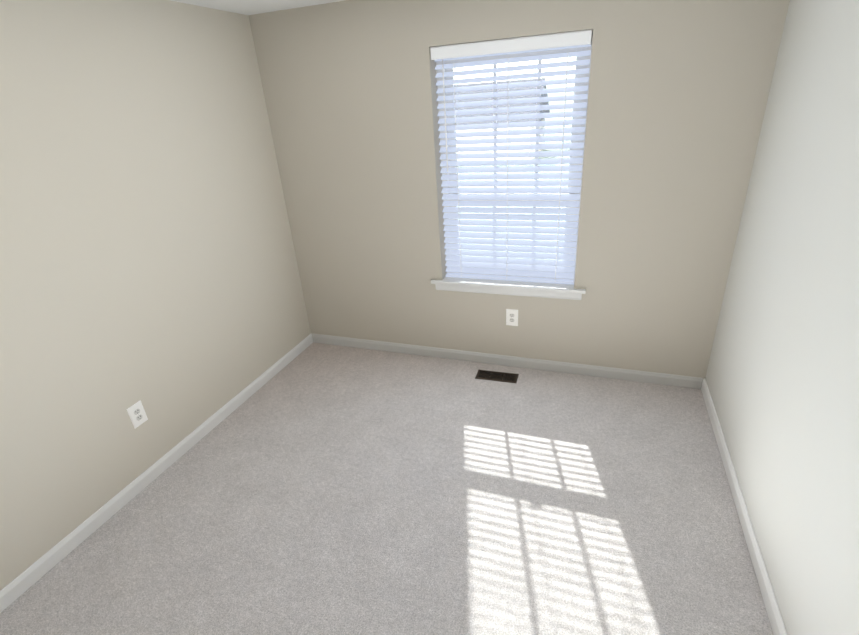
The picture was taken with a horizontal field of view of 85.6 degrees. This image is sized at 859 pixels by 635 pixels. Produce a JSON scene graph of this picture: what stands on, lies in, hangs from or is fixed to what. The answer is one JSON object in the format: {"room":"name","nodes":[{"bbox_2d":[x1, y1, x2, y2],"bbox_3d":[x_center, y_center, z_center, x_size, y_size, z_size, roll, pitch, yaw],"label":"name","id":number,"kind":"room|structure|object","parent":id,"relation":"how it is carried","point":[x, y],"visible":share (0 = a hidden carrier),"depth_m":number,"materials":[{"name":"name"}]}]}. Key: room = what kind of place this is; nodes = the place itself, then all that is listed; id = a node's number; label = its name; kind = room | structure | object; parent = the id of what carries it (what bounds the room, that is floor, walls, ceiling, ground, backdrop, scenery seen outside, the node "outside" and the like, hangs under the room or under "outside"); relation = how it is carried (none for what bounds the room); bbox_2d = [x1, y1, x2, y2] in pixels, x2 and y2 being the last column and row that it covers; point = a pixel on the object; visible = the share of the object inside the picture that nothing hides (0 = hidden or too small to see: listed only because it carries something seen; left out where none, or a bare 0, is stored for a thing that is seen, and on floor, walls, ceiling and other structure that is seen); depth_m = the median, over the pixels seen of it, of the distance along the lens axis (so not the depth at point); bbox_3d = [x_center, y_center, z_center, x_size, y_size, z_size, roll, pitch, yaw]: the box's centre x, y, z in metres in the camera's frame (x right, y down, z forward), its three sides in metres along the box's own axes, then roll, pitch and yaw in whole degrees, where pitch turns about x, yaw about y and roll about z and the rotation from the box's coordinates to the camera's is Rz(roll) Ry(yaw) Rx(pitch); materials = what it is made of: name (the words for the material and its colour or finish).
{"room":"empty bedroom","nodes":[
{"label":"empty bedroom","id":0,"kind":"room"},
{"bbox_2d":[0,0,310,590],"bbox_3d":[-1.762,-0.130,2.072,0.120,2.440,4.140,5,27,19],"label":"wall","id":1,"kind":"structure","parent":0,"point":[148,256],"depth_m":2.37,"materials":[{"name":"beige paint"}]},
{"bbox_2d":[126,400,147,428],"bbox_3d":[-1.595,0.531,2.535,0.008,0.130,0.086,5,27,19],"label":"electrical outlet","id":2,"kind":"object","parent":1,"relation":"attached to","point":[137,414],"visible":1,"depth_m":2.53,"materials":[{"name":"white plastic"}]},
{"bbox_2d":[0,334,312,612],"bbox_3d":[-1.647,0.970,2.491,0.014,0.083,3.750,5,27,19],"label":"baseboard","id":3,"kind":"structure","parent":1,"relation":"attached to","point":[27,579],"depth_m":2.52,"materials":[{"name":"white wood"}]},
{"bbox_2d":[171,0,344,14],"bbox_3d":[-0.356,-1.129,1.019,3.280,0.080,4.140,5,27,19],"label":"ceiling","id":4,"kind":"structure","parent":0,"point":[248,7],"depth_m":2.77,"materials":[{"name":"white paint"}]},
{"bbox_2d":[0,342,772,634],"bbox_3d":[-0.193,1.134,2.092,3.280,0.060,4.140,5,27,19],"label":"floor","id":5,"kind":"structure","parent":0,"point":[313,488],"depth_m":2.28,"materials":[{"name":"carpet"}]},
{"bbox_2d":[475,369,518,382],"bbox_3d":[0.493,0.427,3.394,0.305,0.010,0.130,5,27,19],"label":"air vent register","id":6,"kind":"object","parent":5,"relation":"on","point":[498,376],"visible":1,"depth_m":3.39,"materials":[{"name":"brown metal"}]},
{"bbox_2d":[249,0,789,378],"bbox_3d":[0.365,-0.813,3.190,3.040,2.440,0.270,5,27,19],"label":"wall","id":7,"kind":"structure","parent":0,"point":[678,93],"depth_m":2.94,"materials":[{"name":"beige paint"}]},
{"bbox_2d":[312,333,702,388],"bbox_3d":[0.394,0.310,3.574,3.012,0.083,0.014,5,27,19],"label":"baseboard","id":8,"kind":"structure","parent":7,"relation":"attached to","point":[620,374],"depth_m":3.47,"materials":[{"name":"grey wood"}]},
{"bbox_2d":[431,276,585,299],"bbox_3d":[0.571,-0.249,3.372,1.083,0.081,0.304,5,27,19],"label":"window sill","id":9,"kind":"structure","parent":7,"relation":"attached to","point":[534,289],"depth_m":3.25,"materials":[{"name":"white wood"}]},
{"bbox_2d":[506,309,517,325],"bbox_3d":[0.596,0.001,3.343,0.086,0.130,0.008,5,27,19],"label":"electrical outlet","id":10,"kind":"object","parent":7,"relation":"attached to","point":[511,317],"visible":1,"depth_m":3.34,"materials":[{"name":"white plastic"}]},
{"bbox_2d":[436,35,592,281],"bbox_3d":[0.539,-0.980,3.082,0.930,1.493,0.105,5,27,19],"label":"window","id":11,"kind":"structure","parent":7,"relation":"in","point":[539,70],"depth_m":2.95,"materials":[{"name":"white plastic"}]},
{"bbox_2d":[430,30,592,284],"bbox_3d":[0.502,-0.932,2.987,0.918,1.483,0.108,5,27,19],"label":"window blind","id":12,"kind":"object","parent":11,"relation":"attached to","point":[516,261],"visible":0.94,"depth_m":2.98,"materials":[{"name":"white plastic"}]},
{"bbox_2d":[705,0,858,634],"bbox_3d":[1.213,0.144,1.044,0.120,2.440,4.140,5,27,19],"label":"wall","id":13,"kind":"structure","parent":0,"point":[782,377],"depth_m":1.75,"materials":[{"name":"beige paint"}]},
{"bbox_2d":[701,378,786,634],"bbox_3d":[1.202,1.232,1.506,0.014,0.083,3.750,5,27,19],"label":"baseboard","id":14,"kind":"structure","parent":13,"relation":"attached to","point":[770,603],"depth_m":2.07,"materials":[{"name":"white"}]},
{"label":"outside","id":15,"kind":"structure","parent":0,"visible":0},
{"bbox_2d":[457,110,572,259],"bbox_3d":[19.118,-22.584,56.344,120.000,0.200,119.230,5,27,19],"label":"ground","id":16,"kind":"structure","parent":15,"point":[561,126],"depth_m":28.30,"materials":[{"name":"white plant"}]},
{"bbox_2d":[454,78,549,160],"bbox_3d":[17.660,-16.099,35.410,44.800,6.200,11.800,5,27,19],"label":"house","id":17,"kind":"structure","parent":16,"relation":"on","point":[501,106],"depth_m":35.75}
]}

